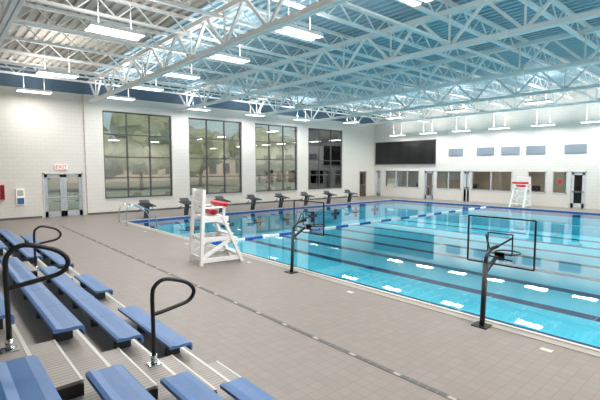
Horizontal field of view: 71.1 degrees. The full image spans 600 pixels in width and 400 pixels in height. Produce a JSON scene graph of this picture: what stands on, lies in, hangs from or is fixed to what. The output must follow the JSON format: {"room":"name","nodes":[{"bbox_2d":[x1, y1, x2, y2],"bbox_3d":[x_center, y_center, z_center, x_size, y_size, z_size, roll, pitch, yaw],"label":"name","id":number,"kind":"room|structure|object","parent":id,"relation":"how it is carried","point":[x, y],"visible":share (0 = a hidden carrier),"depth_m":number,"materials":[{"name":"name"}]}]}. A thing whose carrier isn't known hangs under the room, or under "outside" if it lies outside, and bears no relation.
{"room":"indoor swimming pool","nodes":[
{"label":"indoor swimming pool","id":0,"kind":"room"},
{"bbox_2d":[16,60,52,94],"bbox_3d":[-12.259,-5.665,19.337,1.350,1.382,0.600,-4,6,-41],"label":"ceiling light","id":1,"kind":"object","parent":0,"point":[19,89],"depth_m":19.21,"materials":[{"name":"white plastic"}]},
{"bbox_2d":[107,73,134,100],"bbox_3d":[-9.055,-5.809,21.215,1.250,1.382,0.500,-4,6,-41],"label":"ceiling light","id":2,"kind":"object","parent":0,"point":[130,98],"depth_m":21.15,"materials":[{"name":"white plastic"}]},
{"bbox_2d":[0,63,374,218],"bbox_3d":[-6.143,-3.304,26.895,34.500,7.500,0.420,-4,6,-41],"label":"wall","id":3,"kind":"structure","parent":0,"point":[38,132],"depth_m":22.64,"materials":[{"name":"white stone"}]},
{"bbox_2d":[0,185,4,199],"bbox_3d":[-14.098,-0.362,19.880,0.180,0.700,0.164,-4,6,-41],"label":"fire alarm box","id":4,"kind":"object","parent":3,"relation":"attached to","point":[2,190],"visible":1,"depth_m":19.83,"materials":[{"name":"red plastic"}]},
{"bbox_2d":[15,189,24,204],"bbox_3d":[-13.574,-0.160,20.384,0.350,0.780,0.124,-4,6,-41],"label":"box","id":5,"kind":"object","parent":3,"relation":"attached to","point":[20,193],"visible":1,"depth_m":20.33,"materials":[{"name":"white plastic"}]},
{"bbox_2d":[54,164,67,169],"bbox_3d":[-12.217,-1.689,21.492,0.600,0.260,0.079,-4,6,-41],"label":"exit sign","id":6,"kind":"object","parent":3,"relation":"attached to","point":[56,166],"visible":1,"depth_m":21.46,"materials":[{"name":"white plastic"}]},
{"bbox_2d":[42,173,83,217],"bbox_3d":[-12.217,-0.277,21.714,1.850,2.250,0.150,-4,6,-41],"label":"door","id":7,"kind":"structure","parent":3,"relation":"in","point":[63,195],"depth_m":21.68,"materials":[{"name":"paint"}]},
{"bbox_2d":[102,110,171,199],"bbox_3d":[-9.209,-2.527,24.073,3.940,4.820,0.250,-4,6,-41],"label":"window","id":8,"kind":"structure","parent":3,"relation":"in","point":[125,113],"depth_m":24.16,"materials":[{"name":"clear glass"}]},
{"bbox_2d":[0,196,356,220],"bbox_3d":[-6.977,0.457,26.234,32.000,0.100,0.140,-4,6,-41],"label":"baseboard","id":9,"kind":"structure","parent":3,"relation":"attached to","point":[33,217],"depth_m":23.98,"materials":[{"name":"tile"}]},
{"bbox_2d":[188,118,241,195],"bbox_3d":[-5.453,-2.778,27.363,3.940,4.820,0.250,-4,6,-41],"label":"window","id":10,"kind":"structure","parent":3,"relation":"in","point":[206,120],"depth_m":27.65,"materials":[{"name":"clear glass"}]},
{"bbox_2d":[255,123,297,192],"bbox_3d":[-1.697,-3.029,30.653,3.940,4.820,0.250,-4,6,-41],"label":"window","id":11,"kind":"structure","parent":3,"relation":"in","point":[268,125],"depth_m":30.99,"materials":[{"name":"clear glass"}]},
{"bbox_2d":[308,128,342,189],"bbox_3d":[2.060,-3.280,33.944,3.940,4.820,0.250,-4,6,-41],"label":"window","id":12,"kind":"structure","parent":3,"relation":"in","point":[324,145],"depth_m":33.98,"materials":[{"name":"clear glass"}]},
{"bbox_2d":[359,171,366,196],"bbox_3d":[5.498,-1.448,37.073,1.000,2.250,0.150,-4,6,-41],"label":"door","id":13,"kind":"structure","parent":3,"relation":"in","point":[362,174],"depth_m":37.12,"materials":[{"name":"paint"}]},
{"bbox_2d":[0,59,382,118],"bbox_3d":[-5.550,-6.551,25.742,34.184,0.590,0.140,-4,6,-41],"label":"joist","id":14,"kind":"object","parent":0,"point":[1,71],"depth_m":23.21,"materials":[{"name":"white metal"}]},
{"bbox_2d":[187,107,210,110],"bbox_3d":[-5.901,-6.010,24.513,1.250,1.482,0.500,-4,6,-41],"label":"ceiling light","id":15,"kind":"object","parent":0,"point":[190,108],"depth_m":24.42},
{"bbox_2d":[0,48,401,115],"bbox_3d":[-4.177,-6.432,24.184,34.184,0.590,0.140,-4,6,-41],"label":"joist","id":16,"kind":"object","parent":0,"point":[4,62],"depth_m":21.16,"materials":[{"name":"white metal"}]},
{"bbox_2d":[0,38,424,114],"bbox_3d":[-2.804,-6.313,22.626,34.184,0.590,0.140,-4,6,-41],"label":"joist","id":17,"kind":"object","parent":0,"point":[1,50],"depth_m":18.81,"materials":[{"name":"white metal"}]},
{"bbox_2d":[245,104,264,116],"bbox_3d":[-2.896,-6.211,27.145,1.250,1.482,0.500,-4,6,-41],"label":"ceiling light","id":18,"kind":"object","parent":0,"point":[251,114],"depth_m":26.93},
{"bbox_2d":[0,2,597,122],"bbox_3d":[3.571,-4.799,15.463,34.160,0.060,18.060,-4,6,-41],"label":"joist","id":19,"kind":"structure","parent":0,"point":[348,4],"depth_m":14.16,"materials":[{"name":"white metal"}]},
{"bbox_2d":[389,122,405,135],"bbox_3d":[7.984,-6.381,34.315,0.500,2.232,1.250,-4,6,-41],"label":"ceiling light","id":20,"kind":"object","parent":19,"relation":"hanging from","point":[401,122],"visible":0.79,"depth_m":34.19,"materials":[{"name":"white metal"}]},
{"bbox_2d":[451,112,470,131],"bbox_3d":[11.614,-6.067,30.195,0.500,2.232,1.250,-4,6,-41],"label":"ceiling light","id":21,"kind":"object","parent":19,"relation":"hanging from","point":[461,130],"visible":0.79,"depth_m":30.13,"materials":[{"name":"white metal"}]},
{"bbox_2d":[488,101,509,128],"bbox_3d":[13.396,-5.913,28.172,0.500,2.232,1.250,-4,6,-41],"label":"ceiling light","id":22,"kind":"object","parent":19,"relation":"hanging from","point":[493,127],"visible":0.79,"depth_m":28.14,"materials":[{"name":"white metal"}]},
{"bbox_2d":[0,196,599,399],"bbox_3d":[4.133,1.491,15.302,34.200,0.300,31.300,-4,6,-41],"label":"floor","id":23,"kind":"structure","parent":0,"point":[443,352],"depth_m":6.56,"materials":[{"name":"tile"}]},
{"bbox_2d":[118,203,149,226],"bbox_3d":[-7.638,1.204,19.393,1.428,2.152,0.100,-4,6,-41],"label":"handrail","id":24,"kind":"object","parent":23,"relation":"on","point":[125,203],"visible":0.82,"depth_m":19.24,"materials":[{"name":"silver metal"}]},
{"bbox_2d":[0,229,275,399],"bbox_3d":[-2.713,1.335,4.186,3.800,1.702,20.700,-4,6,-41],"label":"bleachers","id":25,"kind":"object","parent":23,"relation":"on","point":[75,341],"visible":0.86,"depth_m":4.35,"materials":[{"name":"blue plastic"}]},
{"bbox_2d":[0,243,70,354],"bbox_3d":[-2.234,0.789,3.565,0.535,0.882,0.120,-4,6,-41],"label":"handrail","id":26,"kind":"object","parent":25,"relation":"on","point":[10,347],"visible":1,"depth_m":3.44,"materials":[{"name":"black metal"}]},
{"bbox_2d":[33,225,61,270],"bbox_3d":[-4.992,0.931,8.288,0.535,0.882,0.120,-4,6,-41],"label":"handrail","id":27,"kind":"object","parent":25,"relation":"on","point":[41,226],"visible":0.88,"depth_m":8.19,"materials":[{"name":"black metal"}]},
{"bbox_2d":[146,277,195,367],"bbox_3d":[-1.333,1.228,4.393,0.535,0.882,0.120,-4,6,-41],"label":"handrail","id":28,"kind":"object","parent":25,"relation":"on","point":[154,362],"visible":1,"depth_m":4.27,"materials":[{"name":"black metal"}]},
{"bbox_2d":[125,205,157,229],"bbox_3d":[-7.044,1.255,18.719,1.428,2.152,0.100,-4,6,-41],"label":"handrail","id":29,"kind":"object","parent":23,"relation":"on","point":[130,205],"visible":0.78,"depth_m":18.57,"materials":[{"name":"silver metal"}]},
{"bbox_2d":[135,200,156,218],"bbox_3d":[-7.691,0.456,20.971,0.760,0.900,1.081,-4,6,-41],"label":"starting block","id":30,"kind":"object","parent":23,"relation":"on","point":[144,203],"visible":0.78,"depth_m":20.90,"materials":[{"name":"silver metal"}]},
{"bbox_2d":[175,198,190,214],"bbox_3d":[-6.076,0.348,22.386,0.760,0.900,1.081,-4,6,-41],"label":"starting block","id":31,"kind":"object","parent":23,"relation":"on","point":[185,201],"visible":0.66,"depth_m":22.32,"materials":[{"name":"silver metal"}]},
{"bbox_2d":[188,188,243,266],"bbox_3d":[-2.288,0.671,11.330,1.221,1.967,1.073,-3,5,-33],"label":"chair","id":32,"kind":"object","parent":23,"relation":"on","point":[224,236],"visible":1,"depth_m":11.09,"materials":[{"name":"white plastic"}]},
{"bbox_2d":[214,196,230,212],"bbox_3d":[-4.461,0.240,23.801,0.760,0.900,1.081,-4,6,-41],"label":"starting block","id":33,"kind":"object","parent":23,"relation":"on","point":[218,198],"visible":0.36,"depth_m":23.75,"materials":[{"name":"silver metal"}]},
{"bbox_2d":[246,194,261,209],"bbox_3d":[-2.846,0.132,25.216,0.760,0.900,1.081,-4,6,-41],"label":"starting block","id":34,"kind":"object","parent":23,"relation":"on","point":[251,197],"visible":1,"depth_m":25.15,"materials":[{"name":"silver metal"}]},
{"bbox_2d":[60,225,459,399],"bbox_3d":[-1.675,1.867,8.345,0.080,0.006,26.500,-4,6,-41],"label":"drain","id":35,"kind":"object","parent":23,"relation":"on","point":[384,368],"visible":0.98,"depth_m":6.16,"materials":[{"name":"metal"}]},
{"bbox_2d":[274,193,289,207],"bbox_3d":[-1.230,0.025,26.631,0.760,0.900,1.081,-4,6,-41],"label":"starting block","id":36,"kind":"object","parent":23,"relation":"on","point":[279,195],"visible":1,"depth_m":26.54,"materials":[{"name":"silver metal"}]},
{"bbox_2d":[284,200,325,273],"bbox_3d":[0.143,0.875,10.336,0.965,1.698,1.028,1,4,7],"label":"basketball hoop","id":37,"kind":"object","parent":23,"relation":"on","point":[308,226],"visible":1,"depth_m":10.15,"materials":[{"name":"metal"}]},
{"bbox_2d":[300,192,314,205],"bbox_3d":[0.385,-0.083,28.046,0.760,0.900,1.081,-4,6,-41],"label":"starting block","id":38,"kind":"object","parent":23,"relation":"on","point":[302,194],"visible":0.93,"depth_m":27.95,"materials":[{"name":"silver metal"}]},
{"bbox_2d":[320,191,336,203],"bbox_3d":[2.000,-0.191,29.461,0.760,0.900,1.081,-4,6,-41],"label":"starting block","id":39,"kind":"object","parent":23,"relation":"on","point":[328,193],"visible":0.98,"depth_m":29.39,"materials":[{"name":"silver metal"}]},
{"bbox_2d":[143,231,553,352],"bbox_3d":[-1.360,1.653,11.176,0.100,0.003,14.550,-4,6,-41],"label":"depth marker","id":40,"kind":"object","parent":23,"relation":"on","point":[541,348],"depth_m":5.82,"materials":[{"name":"white tile"}]},
{"bbox_2d":[340,190,357,201],"bbox_3d":[3.615,-0.299,30.876,0.760,0.900,1.081,-4,6,-41],"label":"starting block","id":41,"kind":"object","parent":23,"relation":"on","point":[350,194],"visible":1,"depth_m":30.81,"materials":[{"name":"silver metal"}]},
{"bbox_2d":[128,200,599,348],"bbox_3d":[7.194,1.810,18.024,21.450,1.350,23.500,-4,6,-41],"label":"swimming pool","id":42,"kind":"object","parent":23,"relation":"in","point":[424,258],"visible":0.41,"depth_m":18.23,"materials":[{"name":"liquid"}]},
{"bbox_2d":[120,199,599,357],"bbox_3d":[7.194,1.121,17.971,21.310,0.029,23.360,-4,6,-41],"label":"trim","id":43,"kind":"structure","parent":42,"relation":"on","point":[574,346],"depth_m":7.91,"materials":[{"name":"tile"}]},
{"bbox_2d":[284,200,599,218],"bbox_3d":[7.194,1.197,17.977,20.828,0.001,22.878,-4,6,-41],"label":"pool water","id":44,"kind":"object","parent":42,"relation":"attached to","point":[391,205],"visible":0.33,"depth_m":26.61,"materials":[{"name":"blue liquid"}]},
{"bbox_2d":[210,206,488,244],"bbox_3d":[4.653,0.962,20.860,20.826,0.110,0.110,-4,6,-41],"label":"rope","id":45,"kind":"object","parent":44,"relation":"on","point":[400,218],"visible":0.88,"depth_m":18.47,"materials":[{"name":"blue plastic"}]},
{"bbox_2d":[467,215,536,329],"bbox_3d":[3.237,1.135,6.915,0.965,1.698,1.028,1,4,7],"label":"basketball hoop","id":46,"kind":"object","parent":23,"relation":"on","point":[500,255],"visible":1,"depth_m":6.71,"materials":[{"name":"metal"}]},
{"bbox_2d":[508,176,530,207],"bbox_3d":[14.199,-0.522,26.981,1.221,1.967,1.073,-4,6,-41],"label":"chair","id":47,"kind":"object","parent":23,"relation":"on","point":[519,184],"visible":0.98,"depth_m":27.02,"materials":[{"name":"white plastic"}]},
{"bbox_2d":[0,0,599,109],"bbox_3d":[4.133,-6.097,14.724,34.800,0.180,31.900,-4,6,-41],"label":"ceiling","id":48,"kind":"structure","parent":0,"point":[393,9],"depth_m":16.43,"materials":[{"name":"white metal"}]},
{"bbox_2d":[0,0,25,44],"bbox_3d":[-4.541,-4.560,7.192,0.220,1.140,31.250,-4,6,-41],"label":"roof truss","id":49,"kind":"object","parent":48,"relation":"attached to","point":[9,11],"depth_m":9.73,"materials":[{"name":"white metal"}]},
{"bbox_2d":[35,36,78,78],"bbox_3d":[-9.157,-5.397,15.816,1.350,1.382,0.600,-4,6,-41],"label":"ceiling light","id":50,"kind":"object","parent":48,"relation":"hanging from","point":[47,72],"depth_m":15.72,"materials":[{"name":"white plastic"}]},
{"bbox_2d":[84,0,145,40],"bbox_3d":[-4.801,-5.020,10.872,1.350,1.382,0.600,-4,6,-41],"label":"ceiling light","id":51,"kind":"object","parent":48,"relation":"hanging from","point":[92,26],"depth_m":10.79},
{"bbox_2d":[132,59,163,90],"bbox_3d":[-6.745,-5.609,18.593,1.250,1.382,0.500,-4,6,-41],"label":"ceiling light","id":52,"kind":"object","parent":48,"relation":"hanging from","point":[144,87],"depth_m":18.52,"materials":[{"name":"white plastic"}]},
{"bbox_2d":[164,64,200,79],"bbox_3d":[-4.501,-5.415,16.046,1.250,1.382,0.500,-4,6,-41],"label":"ceiling light","id":53,"kind":"object","parent":48,"relation":"hanging from","point":[174,73],"depth_m":16.03,"materials":[{"name":"white plastic"}]},
{"bbox_2d":[88,0,349,102],"bbox_3d":[-0.785,-4.811,10.482,0.220,1.140,31.250,-4,6,-41],"label":"roof truss","id":54,"kind":"object","parent":48,"relation":"attached to","point":[271,25],"depth_m":12.74,"materials":[{"name":"white metal"}]},
{"bbox_2d":[5,22,447,111],"bbox_3d":[-1.431,-6.195,21.068,34.184,0.590,0.140,-4,6,-41],"label":"joist","id":55,"kind":"object","parent":48,"relation":"attached to","point":[7,36],"depth_m":17.18,"materials":[{"name":"white metal"}]},
{"bbox_2d":[210,18,250,63],"bbox_3d":[-2.257,-5.220,13.499,1.250,1.382,0.500,-4,6,-41],"label":"ceiling light","id":56,"kind":"object","parent":48,"relation":"hanging from","point":[224,56],"depth_m":13.44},
{"bbox_2d":[8,0,474,108],"bbox_3d":[-0.058,-6.076,19.510,34.184,0.590,0.140,-4,6,-41],"label":"joist","id":57,"kind":"object","parent":48,"relation":"attached to","point":[33,6],"depth_m":15.65,"materials":[{"name":"white metal"}]},
{"bbox_2d":[27,0,503,105],"bbox_3d":[1.314,-5.957,17.951,34.184,0.590,0.140,-4,6,-41],"label":"joist","id":58,"kind":"object","parent":48,"relation":"attached to","point":[69,7],"depth_m":14.47,"materials":[{"name":"white metal"}]},
{"bbox_2d":[275,0,322,40],"bbox_3d":[-0.013,-5.026,10.952,1.250,1.382,0.500,-4,6,-41],"label":"ceiling light","id":59,"kind":"object","parent":48,"relation":"hanging from","point":[293,30],"depth_m":10.91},
{"bbox_2d":[293,100,309,120],"bbox_3d":[0.109,-6.411,29.777,1.250,1.482,0.500,-4,6,-41],"label":"ceiling light","id":60,"kind":"object","parent":48,"relation":"hanging from","point":[301,119],"depth_m":29.68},
{"bbox_2d":[150,0,535,100],"bbox_3d":[2.687,-5.838,16.393,34.184,0.590,0.140,-4,6,-41],"label":"joist","id":61,"kind":"object","parent":48,"relation":"attached to","point":[185,7],"depth_m":15.01,"materials":[{"name":"white metal"}]},
{"bbox_2d":[343,103,359,123],"bbox_3d":[3.840,-6.549,31.586,0.500,1.482,1.250,-4,6,-41],"label":"ceiling light","id":62,"kind":"object","parent":48,"relation":"hanging from","point":[347,122],"depth_m":31.41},
{"bbox_2d":[178,0,599,110],"bbox_3d":[2.971,-5.062,13.773,0.220,1.140,31.250,-4,6,-41],"label":"roof truss","id":63,"kind":"object","parent":48,"relation":"attached to","point":[529,28],"depth_m":13.57,"materials":[{"name":"white metal"}]},
{"bbox_2d":[385,113,404,118],"bbox_3d":[6.480,-6.321,28.589,0.500,1.482,1.250,-4,6,-41],"label":"ceiling light","id":64,"kind":"object","parent":48,"relation":"hanging from","point":[389,117],"depth_m":28.46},
{"bbox_2d":[247,26,599,117],"bbox_3d":[6.728,-5.313,17.063,0.220,1.140,31.250,-4,6,-41],"label":"roof truss","id":65,"kind":"object","parent":48,"relation":"attached to","point":[555,38],"depth_m":17.51,"materials":[{"name":"white metal"}]},
{"bbox_2d":[419,116,436,133],"bbox_3d":[9.832,-6.221,32.217,0.500,2.232,1.250,-4,6,-41],"label":"ceiling light","id":66,"kind":"object","parent":48,"relation":"hanging from","point":[423,132],"visible":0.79,"depth_m":32.13,"materials":[{"name":"white metal"}]},
{"bbox_2d":[302,63,599,122],"bbox_3d":[10.484,-5.563,20.354,0.220,1.140,31.250,-4,6,-41],"label":"roof truss","id":67,"kind":"object","parent":48,"relation":"attached to","point":[562,89],"depth_m":22.18,"materials":[{"name":"white metal"}]},
{"bbox_2d":[445,87,468,112],"bbox_3d":[9.450,-6.064,25.218,0.500,1.482,1.250,-4,6,-41],"label":"ceiling light","id":68,"kind":"object","parent":48,"relation":"hanging from","point":[461,109],"depth_m":25.08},
{"bbox_2d":[346,80,599,126],"bbox_3d":[14.240,-5.814,23.644,0.220,1.140,31.250,-4,6,-41],"label":"roof truss","id":69,"kind":"object","parent":48,"relation":"attached to","point":[597,81],"depth_m":26.28,"materials":[{"name":"white metal"}]},
{"bbox_2d":[524,81,552,104],"bbox_3d":[12.420,-5.807,21.848,0.500,1.482,1.250,-4,6,-41],"label":"ceiling light","id":70,"kind":"object","parent":48,"relation":"hanging from","point":[545,100],"depth_m":21.80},
{"bbox_2d":[531,99,555,126],"bbox_3d":[15.178,-5.759,26.149,0.500,2.232,1.250,-4,6,-41],"label":"ceiling light","id":71,"kind":"object","parent":48,"relation":"hanging from","point":[536,124],"visible":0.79,"depth_m":26.16,"materials":[{"name":"white metal"}]},
{"bbox_2d":[580,104,599,122],"bbox_3d":[16.959,-5.604,24.127,0.500,2.232,1.250,-4,6,-41],"label":"ceiling light","id":72,"kind":"object","parent":48,"relation":"hanging from","point":[585,121],"visible":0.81,"depth_m":24.25,"materials":[{"name":"white metal"}]},
{"bbox_2d":[400,0,431,6],"bbox_3d":[2.165,-4.838,8.480,1.250,1.382,0.500,-4,6,-41],"label":"ceiling light","id":73,"kind":"object","parent":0,"point":[413,3],"depth_m":8.88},
{"bbox_2d":[273,0,572,98],"bbox_3d":[4.060,-5.719,14.835,34.184,0.590,0.140,-4,6,-41],"label":"joist","id":74,"kind":"object","parent":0,"point":[293,4],"depth_m":14.49,"materials":[{"name":"white metal"}]},
{"bbox_2d":[374,88,599,209],"bbox_3d":[17.092,-3.263,26.358,0.300,7.500,31.300,-4,6,-41],"label":"wall","id":75,"kind":"structure","parent":0,"point":[568,129],"depth_m":29.09,"materials":[{"name":"white paint"}]},
{"bbox_2d":[376,170,380,195],"bbox_3d":[7.095,-1.524,37.743,0.150,2.300,0.546,-4,6,-41],"label":"door","id":76,"kind":"structure","parent":75,"relation":"in","point":[378,172],"depth_m":37.76,"materials":[{"name":"paint"}]},
{"bbox_2d":[385,170,418,187],"bbox_3d":[8.719,-1.809,35.898,0.190,1.450,3.448,-4,6,-41],"label":"window","id":77,"kind":"structure","parent":75,"relation":"in","point":[412,173],"depth_m":35.84,"materials":[{"name":"glass"}]},
{"bbox_2d":[375,139,436,163],"bbox_3d":[8.760,-3.992,35.460,0.164,1.930,5.971,-4,6,-41],"label":"scoreboard","id":78,"kind":"object","parent":75,"relation":"attached to","point":[417,151],"visible":1,"depth_m":35.16,"materials":[{"name":"grey plastic"}]},
{"bbox_2d":[424,170,433,198],"bbox_3d":[10.449,-1.234,33.936,0.150,2.300,0.906,-4,6,-41],"label":"door","id":79,"kind":"structure","parent":75,"relation":"in","point":[426,196],"depth_m":34.02,"materials":[{"name":"paint"}]},
{"bbox_2d":[436,171,460,189],"bbox_3d":[11.572,-1.562,32.659,0.190,1.450,2.099,-4,6,-41],"label":"window","id":80,"kind":"structure","parent":75,"relation":"in","point":[444,172],"depth_m":32.63,"materials":[{"name":"paint"}]},
{"bbox_2d":[448,148,462,155],"bbox_3d":[11.868,-3.640,32.018,0.059,0.550,1.146,-4,6,-41],"label":"acoustic panel","id":81,"kind":"object","parent":75,"relation":"attached to","point":[452,152],"visible":1,"depth_m":31.95,"materials":[{"name":"blue fabric"}]},
{"bbox_2d":[462,171,469,200],"bbox_3d":[12.536,-1.053,31.567,0.150,2.300,0.549,-4,6,-41],"label":"door","id":82,"kind":"structure","parent":75,"relation":"in","point":[466,192],"depth_m":31.57,"materials":[{"name":"paint"}]},
{"bbox_2d":[477,147,493,154],"bbox_3d":[13.375,-3.509,30.308,0.059,0.550,1.247,-4,6,-41],"label":"acoustic panel","id":83,"kind":"object","parent":75,"relation":"attached to","point":[488,150],"visible":1,"depth_m":30.22,"materials":[{"name":"blue fabric"}]},
{"bbox_2d":[471,171,512,191],"bbox_3d":[13.730,-1.372,30.165,0.130,1.450,2.937,-4,6,-41],"label":"window","id":84,"kind":"structure","parent":75,"relation":"in","point":[471,171],"depth_m":30.14,"materials":[{"name":"paint"}]},
{"bbox_2d":[501,146,519,154],"bbox_3d":[14.511,-3.411,29.018,0.059,0.550,1.211,-4,6,-41],"label":"acoustic panel","id":85,"kind":"object","parent":75,"relation":"attached to","point":[514,150],"visible":1,"depth_m":28.97,"materials":[{"name":"blue fabric"}]},
{"bbox_2d":[526,145,545,153],"bbox_3d":[15.595,-3.317,27.788,0.059,0.550,1.173,-4,6,-41],"label":"acoustic panel","id":86,"kind":"object","parent":75,"relation":"attached to","point":[541,149],"visible":1,"depth_m":27.74,"materials":[{"name":"blue fabric"}]},
{"bbox_2d":[527,171,546,192],"bbox_3d":[15.726,-1.200,27.900,0.130,1.450,1.165,-4,6,-41],"label":"window","id":87,"kind":"structure","parent":75,"relation":"in","point":[527,171],"depth_m":27.74,"materials":[{"name":"paint"}]},
{"bbox_2d":[552,171,567,193],"bbox_3d":[16.625,-1.122,26.879,0.130,1.450,0.854,-4,6,-41],"label":"window","id":88,"kind":"structure","parent":75,"relation":"in","point":[553,171],"depth_m":26.93,"materials":[{"name":"paint"}]},
{"bbox_2d":[564,144,586,152],"bbox_3d":[17.105,-3.187,26.075,0.059,0.550,1.196,-4,6,-41],"label":"acoustic panel","id":89,"kind":"object","parent":75,"relation":"attached to","point":[570,148],"visible":1,"depth_m":26.04,"materials":[{"name":"blue fabric"}]},
{"bbox_2d":[569,171,586,208],"bbox_3d":[17.307,-0.640,26.152,0.150,2.300,0.859,-4,6,-41],"label":"door","id":90,"kind":"structure","parent":75,"relation":"in","point":[573,173],"depth_m":26.15,"materials":[{"name":"paint"}]},
{"bbox_2d":[398,171,583,208],"bbox_3d":[18.608,-1.036,28.064,4.000,3.000,31.600,-4,6,-41],"label":"wall","id":91,"kind":"structure","parent":0,"point":[501,181],"depth_m":32.05,"materials":[{"name":"paint"}]},
{"bbox_2d":[532,186,539,191],"bbox_3d":[16.747,-0.387,29.744,0.750,1.250,1.500,-4,6,-41],"label":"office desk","id":92,"kind":"object","parent":91,"relation":"on","point":[534,188],"visible":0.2,"depth_m":29.70,"materials":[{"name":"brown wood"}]},
{"bbox_2d":[396,0,599,88],"bbox_3d":[5.433,-5.601,13.277,34.184,0.590,0.140,-4,6,-41],"label":"joist","id":93,"kind":"object","parent":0,"point":[447,2],"depth_m":14.45,"materials":[{"name":"white metal"}]},
{"bbox_2d":[518,0,599,51],"bbox_3d":[6.806,-5.482,11.719,34.184,0.590,0.140,-4,6,-41],"label":"joist","id":94,"kind":"object","parent":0,"point":[557,3],"depth_m":12.90,"materials":[{"name":"white metal"}]},
{"label":"outside","id":95,"kind":"structure","parent":0,"visible":0},
{"bbox_2d":[46,178,397,217],"bbox_3d":[-21.880,-2.557,70.369,120.000,0.200,85.400,-4,6,-41],"label":"ground","id":96,"kind":"structure","parent":95,"point":[113,189],"depth_m":55.41,"materials":[{"name":"green plant"}]},
{"bbox_2d":[103,126,124,179],"bbox_3d":[-24.741,-5.567,49.126,6.730,9.040,8.405,-1,4,-7],"label":"tree","id":97,"kind":"object","parent":96,"relation":"on","point":[111,169],"visible":0.16,"depth_m":49.37,"materials":[{"name":"green plant"}]},
{"bbox_2d":[109,113,168,189],"bbox_3d":[-19.091,-6.333,51.034,8.125,10.279,6.748,-4,6,-41],"label":"tree","id":98,"kind":"object","parent":96,"relation":"on","point":[138,146],"visible":0.76,"depth_m":48.51,"materials":[{"name":"green plant"}]},
{"bbox_2d":[51,157,293,182],"bbox_3d":[-19.492,-8.754,103.640,72.600,7.300,10.600,-4,6,-41],"label":"neighbouring building","id":99,"kind":"structure","parent":96,"relation":"on","point":[231,169],"depth_m":95.49,"materials":[{"name":"paint"}]},
{"bbox_2d":[189,125,202,175],"bbox_3d":[-16.880,-6.029,58.724,6.447,8.504,6.939,-1,4,-14],"label":"tree","id":100,"kind":"object","parent":96,"relation":"on","point":[195,147],"visible":0.24,"depth_m":56.69,"materials":[{"name":"green plant"}]},
{"bbox_2d":[196,128,230,185],"bbox_3d":[-14.642,-6.335,61.852,9.300,8.637,7.195,-4,6,-41],"label":"tree","id":101,"kind":"object","parent":96,"relation":"on","point":[215,147],"visible":0.27,"depth_m":60.70,"materials":[{"name":"green plant"}]},
{"bbox_2d":[228,126,275,169],"bbox_3d":[-6.995,-6.544,62.712,7.384,8.924,5.638,-4,6,-41],"label":"tree","id":102,"kind":"object","parent":96,"relation":"on","point":[261,134],"visible":0.44,"depth_m":61.13,"materials":[{"name":"green plant"}]},
{"bbox_2d":[258,169,276,181],"bbox_3d":[-7.199,-8.315,78.658,8.155,10.030,7.890,-4,6,-41],"label":"tree","id":103,"kind":"object","parent":96,"relation":"on","point":[265,172],"visible":0.04,"depth_m":78.00,"materials":[{"name":"green plant"}]},
{"bbox_2d":[256,130,293,184],"bbox_3d":[-4.551,-6.583,65.683,7.773,8.551,7.284,-4,6,-41],"label":"tree","id":104,"kind":"object","parent":96,"relation":"on","point":[288,148],"visible":0.44,"depth_m":64.09,"materials":[{"name":"green plant"}]},
{"bbox_2d":[279,136,293,181],"bbox_3d":[-3.126,-8.116,82.112,6.919,9.109,9.156,3,5,33],"label":"tree","id":105,"kind":"object","parent":96,"relation":"on","point":[291,167],"visible":0.05,"depth_m":81.76,"materials":[{"name":"green plant"}]}
]}

